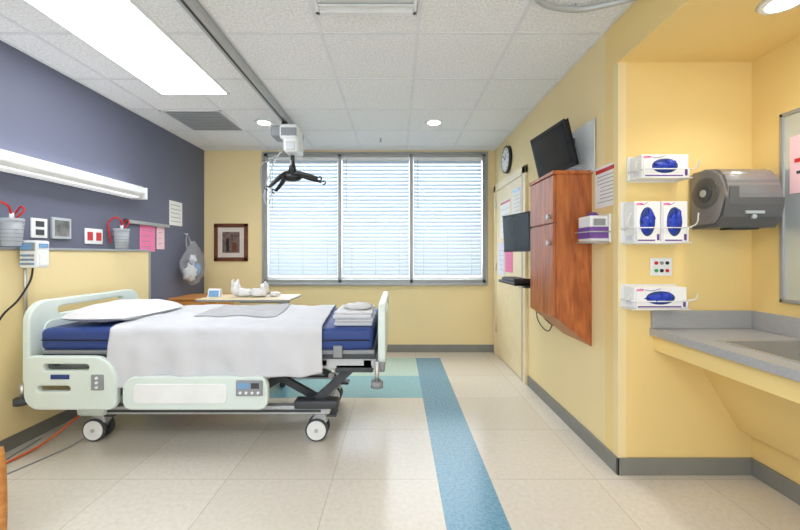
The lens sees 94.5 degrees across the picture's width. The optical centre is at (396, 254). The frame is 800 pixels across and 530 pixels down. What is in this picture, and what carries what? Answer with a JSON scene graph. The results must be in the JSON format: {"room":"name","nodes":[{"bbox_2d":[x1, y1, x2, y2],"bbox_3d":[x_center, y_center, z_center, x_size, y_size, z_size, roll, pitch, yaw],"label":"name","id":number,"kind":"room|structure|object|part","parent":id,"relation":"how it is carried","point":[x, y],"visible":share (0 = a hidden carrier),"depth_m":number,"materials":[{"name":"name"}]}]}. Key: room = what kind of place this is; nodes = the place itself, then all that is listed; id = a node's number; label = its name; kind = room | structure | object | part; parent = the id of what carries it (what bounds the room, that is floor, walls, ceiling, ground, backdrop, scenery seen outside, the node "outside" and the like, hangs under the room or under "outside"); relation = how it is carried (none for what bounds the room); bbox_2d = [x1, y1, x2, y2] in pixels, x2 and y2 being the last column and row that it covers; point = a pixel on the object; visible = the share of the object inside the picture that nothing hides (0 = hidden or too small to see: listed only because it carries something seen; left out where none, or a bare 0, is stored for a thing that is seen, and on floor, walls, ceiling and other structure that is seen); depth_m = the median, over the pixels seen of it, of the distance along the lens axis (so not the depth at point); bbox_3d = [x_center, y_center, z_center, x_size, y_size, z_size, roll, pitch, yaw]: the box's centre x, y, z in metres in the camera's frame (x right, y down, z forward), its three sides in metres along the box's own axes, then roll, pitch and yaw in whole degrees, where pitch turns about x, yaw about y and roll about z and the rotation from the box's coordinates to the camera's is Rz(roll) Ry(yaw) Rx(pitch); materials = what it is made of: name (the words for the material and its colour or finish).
{"room":"hospital room","nodes":[
{"label":"hospital room","id":0,"kind":"room"},
{"bbox_2d":[0,40,203,300],"bbox_3d":[-2.655,-0.053,1.575,0.150,2.700,6.750,0,0,0],"label":"wall","id":1,"kind":"structure","parent":0,"point":[46,114],"depth_m":3.15,"materials":[{"name":"paint"}]},
{"bbox_2d":[0,201,24,241],"bbox_3d":[-2.508,-0.200,2.395,0.144,0.283,0.163,0,0,0],"label":"canister","id":2,"kind":"object","parent":1,"relation":"attached to","point":[11,214],"visible":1,"depth_m":2.40,"materials":[{"name":"white plastic"}]},
{"bbox_2d":[30,218,46,237],"bbox_3d":[-2.572,-0.193,2.660,0.016,0.140,0.120,0,0,0],"label":"wall outlet","id":3,"kind":"object","parent":1,"relation":"attached to","point":[38,227],"visible":1,"depth_m":2.65,"materials":[{"name":"white plastic"}]},
{"bbox_2d":[0,410,77,452],"bbox_3d":[-2.573,1.247,1.575,0.014,0.100,6.750,0,0,0],"label":"baseboard","id":4,"kind":"structure","parent":1,"relation":"attached to","point":[34,431],"depth_m":2.63,"materials":[{"name":"grey plastic"}]},
{"bbox_2d":[50,217,70,238],"bbox_3d":[-2.568,-0.203,2.830,0.023,0.160,0.160,0,0,0],"label":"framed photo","id":5,"kind":"object","parent":1,"relation":"attached to","point":[60,228],"visible":1,"depth_m":2.81,"materials":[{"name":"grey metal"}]},
{"bbox_2d":[0,149,147,199],"bbox_3d":[-2.502,-0.598,2.290,0.155,0.120,2.620,0,0,0],"label":"wall light fixture","id":6,"kind":"object","parent":1,"relation":"attached to","point":[10,162],"visible":1,"depth_m":2.74,"materials":[{"name":"white plastic"}]},
{"bbox_2d":[0,247,150,440],"bbox_3d":[-2.560,0.572,2.210,0.040,1.250,3.220,0,0,0],"label":"panel","id":7,"kind":"object","parent":1,"relation":"attached to","point":[70,271],"visible":0.57,"depth_m":2.69,"materials":[{"name":"yellow paint"}]},
{"bbox_2d":[0,240,48,319],"bbox_3d":[-2.478,0.201,2.432,0.145,0.597,0.276,0,0,0],"label":"pump","id":8,"kind":"object","parent":7,"relation":"attached to","point":[33,253],"visible":0.98,"depth_m":2.48,"materials":[{"name":"white plastic"}]},
{"bbox_2d":[84,228,102,243],"bbox_3d":[-2.571,-0.158,3.140,0.018,0.130,0.180,0,0,0],"label":"wall outlet","id":9,"kind":"object","parent":1,"relation":"attached to","point":[91,236],"visible":1,"depth_m":3.13,"materials":[{"name":"white plastic"}]},
{"bbox_2d":[107,217,129,242],"bbox_3d":[-2.508,-0.200,3.355,0.144,0.283,0.163,0,0,0],"label":"canister","id":10,"kind":"object","parent":1,"relation":"attached to","point":[108,222],"visible":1,"depth_m":3.34,"materials":[{"name":"white plastic"}]},
{"bbox_2d":[124,219,169,227],"bbox_3d":[-2.560,-0.321,3.825,0.040,0.045,0.670,0,0,0],"label":"rail","id":11,"kind":"object","parent":1,"relation":"attached to","point":[131,221],"visible":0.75,"depth_m":3.79,"materials":[{"name":"grey metal"}]},
{"bbox_3d":[-2.560,-0.321,3.825,0.040,0.045,0.670,0,0,0],"label":"rail","id":12,"kind":"part","parent":11,"relation":"part of","materials":[{"name":"metal"}]},
{"bbox_2d":[140,225,154,251],"bbox_3d":[-2.578,-0.168,3.825,0.004,0.270,0.230,0,0,0],"label":"notice","id":13,"kind":"object","parent":1,"relation":"attached to","point":[147,233],"visible":0.96,"depth_m":3.82,"materials":[{"name":"paper"}]},
{"bbox_2d":[157,227,163,248],"bbox_3d":[-2.578,-0.183,4.035,0.004,0.240,0.130,0,0,0],"label":"notice","id":14,"kind":"object","parent":1,"relation":"attached to","point":[160,230],"visible":1,"depth_m":4.03,"materials":[{"name":"paper"}]},
{"bbox_2d":[169,200,181,225],"bbox_3d":[-2.578,-0.483,4.315,0.004,0.280,0.250,0,0,0],"label":"notice sheet","id":15,"kind":"object","parent":1,"relation":"attached to","point":[175,208],"depth_m":4.30,"materials":[{"name":"white paper"}]},
{"bbox_2d":[182,234,200,282],"bbox_3d":[-2.479,0.049,4.469,0.202,0.634,0.510,0,0,0],"label":"bag","id":16,"kind":"object","parent":1,"relation":"attached to","point":[190,271],"visible":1,"depth_m":4.41,"materials":[{"name":"white plastic"}]},
{"bbox_2d":[0,0,634,150],"bbox_3d":[-0.240,-1.450,1.650,4.980,0.105,6.900,0,0,0],"label":"ceiling","id":17,"kind":"structure","parent":0,"point":[480,68],"depth_m":2.73,"materials":[{"name":"tile"}]},
{"bbox_2d":[22,0,229,94],"bbox_3d":[-1.750,-1.397,2.600,0.600,0.012,1.240,0,0,0],"label":"light","id":18,"kind":"object","parent":17,"relation":"in","point":[121,31],"depth_m":2.43,"materials":[{"name":"white plastic"}]},
{"bbox_2d":[159,110,245,131],"bbox_3d":[-2.000,-1.397,3.870,0.600,0.012,0.600,0,0,0],"label":"ceiling vent","id":19,"kind":"object","parent":17,"relation":"in","point":[194,120],"visible":1,"depth_m":3.84,"materials":[{"name":"grey plastic"}]},
{"bbox_2d":[176,0,325,204],"bbox_3d":[-1.036,-0.944,1.260,0.607,0.913,6.120,0,0,0],"label":"lift","id":20,"kind":"object","parent":17,"relation":"hanging from","point":[288,132],"visible":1,"depth_m":3.26,"materials":[{"name":"grey metal"}]},
{"bbox_2d":[255,119,273,125],"bbox_3d":[-1.400,-1.396,3.900,0.190,0.014,0.190,0,0,0],"label":"recessed light","id":21,"kind":"object","parent":17,"relation":"in","point":[265,122],"visible":1,"depth_m":3.88,"materials":[{"name":"white plastic"}]},
{"bbox_2d":[312,0,416,14],"bbox_3d":[-0.175,-1.389,1.825,0.570,0.028,0.590,0,0,0],"label":"air diffuser","id":22,"kind":"object","parent":17,"relation":"in","point":[322,7],"depth_m":2.08,"materials":[{"name":"white metal"}]},
{"bbox_2d":[425,119,442,125],"bbox_3d":[0.390,-1.396,3.900,0.190,0.014,0.190,0,0,0],"label":"recessed light","id":23,"kind":"object","parent":17,"relation":"in","point":[432,122],"visible":1,"depth_m":3.88,"materials":[{"name":"white plastic"}]},
{"bbox_2d":[534,0,636,12],"bbox_3d":[0.745,-1.380,1.619,0.467,0.046,1.240,0,0,37],"label":"track","id":24,"kind":"object","parent":17,"relation":"attached to","point":[545,4],"visible":1,"depth_m":2.04,"materials":[{"name":"grey metal"}]},
{"bbox_2d":[204,151,494,344],"bbox_3d":[-0.635,-0.053,5.025,4.190,2.700,0.150,0,0,0],"label":"wall","id":25,"kind":"structure","parent":0,"point":[418,315],"depth_m":4.95,"materials":[{"name":"yellow paint"}]},
{"bbox_2d":[214,224,247,260],"bbox_3d":[-2.215,-0.168,4.938,0.450,0.500,0.025,0,0,0],"label":"framed picture","id":26,"kind":"object","parent":25,"relation":"attached to","point":[230,240],"visible":1,"depth_m":4.94,"materials":[{"name":"brown wood"}]},
{"bbox_2d":[261,152,487,285],"bbox_3d":[-0.295,-0.485,4.990,3.020,1.785,0.160,0,0,0],"label":"window","id":27,"kind":"structure","parent":25,"relation":"in","point":[265,167],"depth_m":4.96,"materials":[{"name":"metal"}]},
{"bbox_2d":[268,157,337,278],"bbox_3d":[-1.262,-0.495,4.981,0.935,1.635,0.058,0,0,0],"label":"window blind","id":28,"kind":"object","parent":27,"relation":"attached to","point":[278,256],"visible":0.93,"depth_m":4.99,"materials":[{"name":"white plastic"}]},
{"bbox_2d":[342,157,408,278],"bbox_3d":[-0.287,-0.495,4.981,0.905,1.635,0.058,0,0,0],"label":"window blind","id":29,"kind":"object","parent":27,"relation":"attached to","point":[375,256],"visible":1,"depth_m":4.99,"materials":[{"name":"white plastic"}]},
{"bbox_2d":[413,157,481,278],"bbox_3d":[0.680,-0.495,4.981,0.920,1.635,0.058,0,0,0],"label":"window blind","id":30,"kind":"object","parent":27,"relation":"attached to","point":[471,256],"visible":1,"depth_m":4.99,"materials":[{"name":"white plastic"}]},
{"bbox_2d":[377,345,493,351],"bbox_3d":[-0.635,1.247,4.942,3.860,0.100,0.015,0,0,0],"label":"baseboard","id":31,"kind":"structure","parent":25,"relation":"attached to","point":[390,348],"depth_m":4.93,"materials":[{"name":"grey plastic"}]},
{"bbox_2d":[5,352,799,529],"bbox_3d":[-0.240,1.347,1.650,4.980,0.100,6.900,0,0,0],"label":"floor","id":32,"kind":"structure","parent":0,"point":[449,440],"depth_m":2.21,"materials":[{"name":"tile"}]},
{"bbox_2d":[0,446,7,529],"bbox_3d":[-1.996,0.822,1.335,0.608,0.952,0.570,0,0,0],"label":"armchair","id":33,"kind":"object","parent":32,"relation":"on","point":[3,471],"visible":1,"depth_m":1.60,"materials":[{"name":"brown wood"}]},
{"bbox_2d":[6,415,84,473],"bbox_3d":[-2.371,1.224,2.390,0.359,0.148,0.834,0,0,14],"label":"power cord","id":34,"kind":"object","parent":32,"relation":"on","point":[78,416],"visible":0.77,"depth_m":2.44,"materials":[{"name":"orange plastic"},{"name":"grey plastic"}]},
{"bbox_2d":[12,289,388,441],"bbox_3d":[-1.275,0.802,2.930,2.400,0.990,1.150,0,0,0],"label":"hospital bed","id":35,"kind":"object","parent":32,"relation":"on","point":[57,351],"visible":0.72,"depth_m":2.43,"materials":[{"name":"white plastic"}]},
{"bbox_2d":[60,299,182,321],"bbox_3d":[-2.060,0.415,2.840,0.501,0.144,0.680,0,0,0],"label":"pillow","id":36,"kind":"object","parent":35,"relation":"on","point":[122,309],"visible":0.93,"depth_m":2.63,"materials":[{"name":"fabric"}]},
{"bbox_2d":[107,304,335,387],"bbox_3d":[-1.225,0.653,2.913,1.476,0.410,1.078,0,0,0],"label":"blanket","id":37,"kind":"object","parent":35,"relation":"on","point":[179,343],"visible":0.74,"depth_m":2.40,"materials":[{"name":"white fabric"}]},
{"bbox_2d":[195,304,290,316],"bbox_3d":[-1.243,0.457,3.080,0.670,0.029,0.626,0,0,0],"label":"sheet","id":38,"kind":"object","parent":37,"relation":"on","point":[265,310],"visible":1,"depth_m":3.02,"materials":[{"name":"grey fabric"}]},
{"bbox_2d":[333,302,375,325],"bbox_3d":[-0.300,0.419,2.703,0.271,0.132,0.385,0,0,0],"label":"folded linens","id":39,"kind":"object","parent":35,"relation":"on","point":[357,313],"visible":1,"depth_m":2.53,"materials":[{"name":"white fabric"}]},
{"bbox_2d":[168,293,232,305],"bbox_3d":[-2.290,0.889,4.377,0.540,0.815,0.526,0,0,0],"label":"base cabinet","id":40,"kind":"object","parent":32,"relation":"on","point":[189,299],"visible":0.11,"depth_m":4.15,"materials":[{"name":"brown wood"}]},
{"bbox_2d":[195,294,300,387],"bbox_3d":[-1.490,0.861,3.780,0.910,0.872,0.450,0,0,0],"label":"table","id":41,"kind":"object","parent":32,"relation":"on","point":[283,298],"visible":0.33,"depth_m":3.62,"materials":[{"name":"beige wood"}]},
{"bbox_2d":[207,288,221,296],"bbox_3d":[-1.840,0.382,3.739,0.120,0.085,0.071,0,0,0],"label":"greeting card","id":42,"kind":"object","parent":41,"relation":"on","point":[212,292],"visible":1,"depth_m":3.72,"materials":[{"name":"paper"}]},
{"bbox_2d":[231,279,280,296],"bbox_3d":[-1.423,0.338,3.754,0.495,0.193,0.165,0,0,0],"label":"animal","id":43,"kind":"object","parent":41,"relation":"on","point":[236,290],"visible":1,"depth_m":3.70},
{"bbox_2d":[495,34,604,444],"bbox_3d":[1.385,-0.053,3.640,0.150,2.700,2.620,0,0,0],"label":"wall","id":44,"kind":"structure","parent":0,"point":[570,370],"depth_m":2.72,"materials":[{"name":"yellow paint"}]},
{"bbox_2d":[501,146,511,173],"bbox_3d":[1.289,-1.123,4.360,0.042,0.320,0.320,0,0,0],"label":"wall clock","id":45,"kind":"object","parent":44,"relation":"attached to","point":[506,162],"visible":1,"depth_m":4.30,"materials":[{"name":"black plastic"}]},
{"bbox_2d":[494,164,527,384],"bbox_3d":[1.272,0.192,4.300,0.075,2.210,1.200,0,0,0],"label":"door","id":46,"kind":"structure","parent":44,"relation":"in","point":[510,301],"depth_m":4.13,"materials":[{"name":"wood"}]},
{"bbox_2d":[498,242,503,274],"bbox_3d":[1.287,0.047,4.575,0.004,0.400,0.250,0,0,0],"label":"notice sheet","id":47,"kind":"object","parent":46,"relation":"attached to","point":[500,245],"visible":0.99,"depth_m":4.55,"materials":[{"name":"white paper"}]},
{"bbox_2d":[500,197,510,238],"bbox_3d":[1.287,-0.428,4.400,0.004,0.450,0.400,0,0,0],"label":"notice sheet","id":48,"kind":"object","parent":46,"relation":"attached to","point":[505,206],"visible":0.66,"depth_m":4.47,"materials":[{"name":"white paper"}]},
{"bbox_2d":[505,252,512,272],"bbox_3d":[1.287,0.037,4.260,0.004,0.320,0.280,0,0,0],"label":"notice sheet","id":49,"kind":"object","parent":46,"relation":"attached to","point":[508,255],"visible":0.77,"depth_m":4.23,"materials":[{"name":"pink paper"}]},
{"bbox_2d":[512,186,520,213],"bbox_3d":[1.287,-0.573,3.990,0.004,0.300,0.260,0,0,0],"label":"notice sheet","id":50,"kind":"object","parent":46,"relation":"attached to","point":[516,193],"visible":0.95,"depth_m":3.98,"materials":[{"name":"white paper"}]},
{"bbox_2d":[499,211,553,331],"bbox_3d":[1.140,0.132,3.240,0.340,1.029,0.600,0,0,0],"label":"workstation","id":51,"kind":"object","parent":44,"relation":"attached to","point":[516,227],"visible":0.59,"depth_m":3.26,"materials":[{"name":"black plastic"}]},
{"bbox_2d":[530,118,578,177],"bbox_3d":[1.214,-0.766,2.755,0.224,0.364,0.424,0,0,-14],"label":"television","id":52,"kind":"object","parent":44,"relation":"attached to","point":[554,148],"visible":0.89,"depth_m":2.68,"materials":[{"name":"black plastic"}]},
{"bbox_2d":[529,170,592,345],"bbox_3d":[1.170,0.024,2.703,0.280,1.183,0.458,0,0,0],"label":"upper cabinet","id":53,"kind":"object","parent":44,"relation":"attached to","point":[560,268],"visible":0.99,"depth_m":2.49,"materials":[{"name":"brown wood"}]},
{"bbox_2d":[567,118,594,171],"bbox_3d":[1.300,-0.728,2.865,0.020,0.350,0.870,0,0,0],"label":"board","id":54,"kind":"object","parent":44,"relation":"attached to","point":[584,136],"visible":0.46,"depth_m":2.54,"materials":[{"name":"silver metal"}]},
{"bbox_2d":[575,212,610,243],"bbox_3d":[1.238,-0.173,2.342,0.143,0.200,0.183,0,0,0],"label":"dispenser","id":55,"kind":"object","parent":44,"relation":"attached to","point":[594,228],"visible":1,"depth_m":2.27,"materials":[{"name":"white plastic"}]},
{"bbox_2d":[595,162,613,208],"bbox_3d":[1.308,-0.433,2.328,0.004,0.260,0.225,0,0,0],"label":"notice sheet","id":56,"kind":"object","parent":44,"relation":"attached to","point":[604,174],"visible":1,"depth_m":2.33,"materials":[{"name":"white paper"}]},
{"bbox_2d":[527,375,799,504],"bbox_3d":[1.698,1.247,1.567,0.804,0.100,6.734,0,0,0],"label":"baseboard","id":57,"kind":"structure","parent":44,"relation":"attached to","point":[775,480],"depth_m":2.18,"materials":[{"name":"grey plastic"}]},
{"bbox_2d":[605,20,751,456],"bbox_3d":[1.780,-0.053,2.260,0.940,2.700,0.140,0,0,0],"label":"wall","id":58,"kind":"structure","parent":0,"point":[702,111],"depth_m":2.19,"materials":[{"name":"yellow paint"}]},
{"bbox_2d":[613,62,625,457],"bbox_3d":[1.331,0.028,2.211,0.049,2.339,0.049,0,0,0],"label":"trim","id":59,"kind":"structure","parent":58,"relation":"attached to","point":[619,69],"depth_m":2.19,"materials":[{"name":"yellow paint"}]},
{"bbox_2d":[620,284,697,309],"bbox_3d":[1.485,0.242,2.121,0.389,0.140,0.138,0,0,0],"label":"holder","id":60,"kind":"object","parent":58,"relation":"attached to","point":[632,296],"visible":1,"depth_m":2.08,"materials":[{"name":"white plastic"}]},
{"bbox_2d":[620,201,698,243],"bbox_3d":[1.488,-0.188,2.121,0.394,0.250,0.138,0,0,0],"label":"holder","id":61,"kind":"object","parent":58,"relation":"attached to","point":[641,222],"visible":1,"depth_m":2.08,"materials":[{"name":"white plastic"}]},
{"bbox_2d":[650,258,671,275],"bbox_3d":[1.558,0.070,2.181,0.125,0.105,0.018,0,0,0],"label":"outlet","id":62,"kind":"object","parent":58,"relation":"attached to","point":[658,266],"visible":1,"depth_m":2.18,"materials":[{"name":"white plastic"}]},
{"bbox_2d":[627,154,699,182],"bbox_3d":[1.510,-0.503,2.121,0.359,0.150,0.138,0,0,0],"label":"holder","id":63,"kind":"object","parent":58,"relation":"attached to","point":[643,168],"visible":1,"depth_m":2.08,"materials":[{"name":"white plastic"}]},
{"bbox_2d":[690,169,784,229],"bbox_3d":[1.871,-0.308,2.064,0.324,0.340,0.252,0,0,0],"label":"paper towel dispenser","id":64,"kind":"object","parent":58,"relation":"attached to","point":[723,199],"visible":0.98,"depth_m":1.96,"materials":[{"name":"grey plastic"}]},
{"bbox_2d":[618,0,799,61],"bbox_3d":[1.705,-1.273,0.195,0.790,0.260,3.990,0,0,0],"label":"ceiling","id":65,"kind":"structure","parent":0,"point":[648,30],"depth_m":1.94,"materials":[{"name":"yellow paint"}]},
{"bbox_2d":[755,0,799,14],"bbox_3d":[1.740,-1.136,1.660,0.190,0.014,0.190,0,0,0],"label":"recessed light","id":66,"kind":"object","parent":65,"relation":"in","point":[766,7],"visible":1,"depth_m":1.68,"materials":[{"name":"white plastic"}]},
{"bbox_2d":[752,36,799,484],"bbox_3d":[2.175,-0.053,0.195,0.150,2.700,3.990,0,0,0],"label":"wall","id":67,"kind":"structure","parent":0,"point":[776,74],"depth_m":2.08,"materials":[{"name":"yellow paint"}]},
{"bbox_2d":[650,310,799,460],"bbox_3d":[1.798,0.573,1.370,0.605,0.917,1.640,0,0,0],"label":"countertop","id":68,"kind":"structure","parent":67,"relation":"attached to","point":[750,358],"depth_m":1.91,"materials":[{"name":"grey laminate"}]},
{"bbox_2d":[779,108,799,304],"bbox_3d":[2.090,-0.253,1.607,0.020,1.020,0.815,0,0,0],"label":"wall mirror","id":69,"kind":"object","parent":67,"relation":"attached to","point":[789,122],"visible":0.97,"depth_m":1.97,"materials":[{"name":"clear glass"}]},
{"bbox_2d":[790,135,799,193],"bbox_3d":[2.086,-0.473,1.883,0.004,0.300,0.165,0,0,0],"label":"notice sheet","id":70,"kind":"object","parent":69,"relation":"attached to","point":[794,141],"visible":1,"depth_m":1.94,"materials":[{"name":"pink paper"}]}
]}

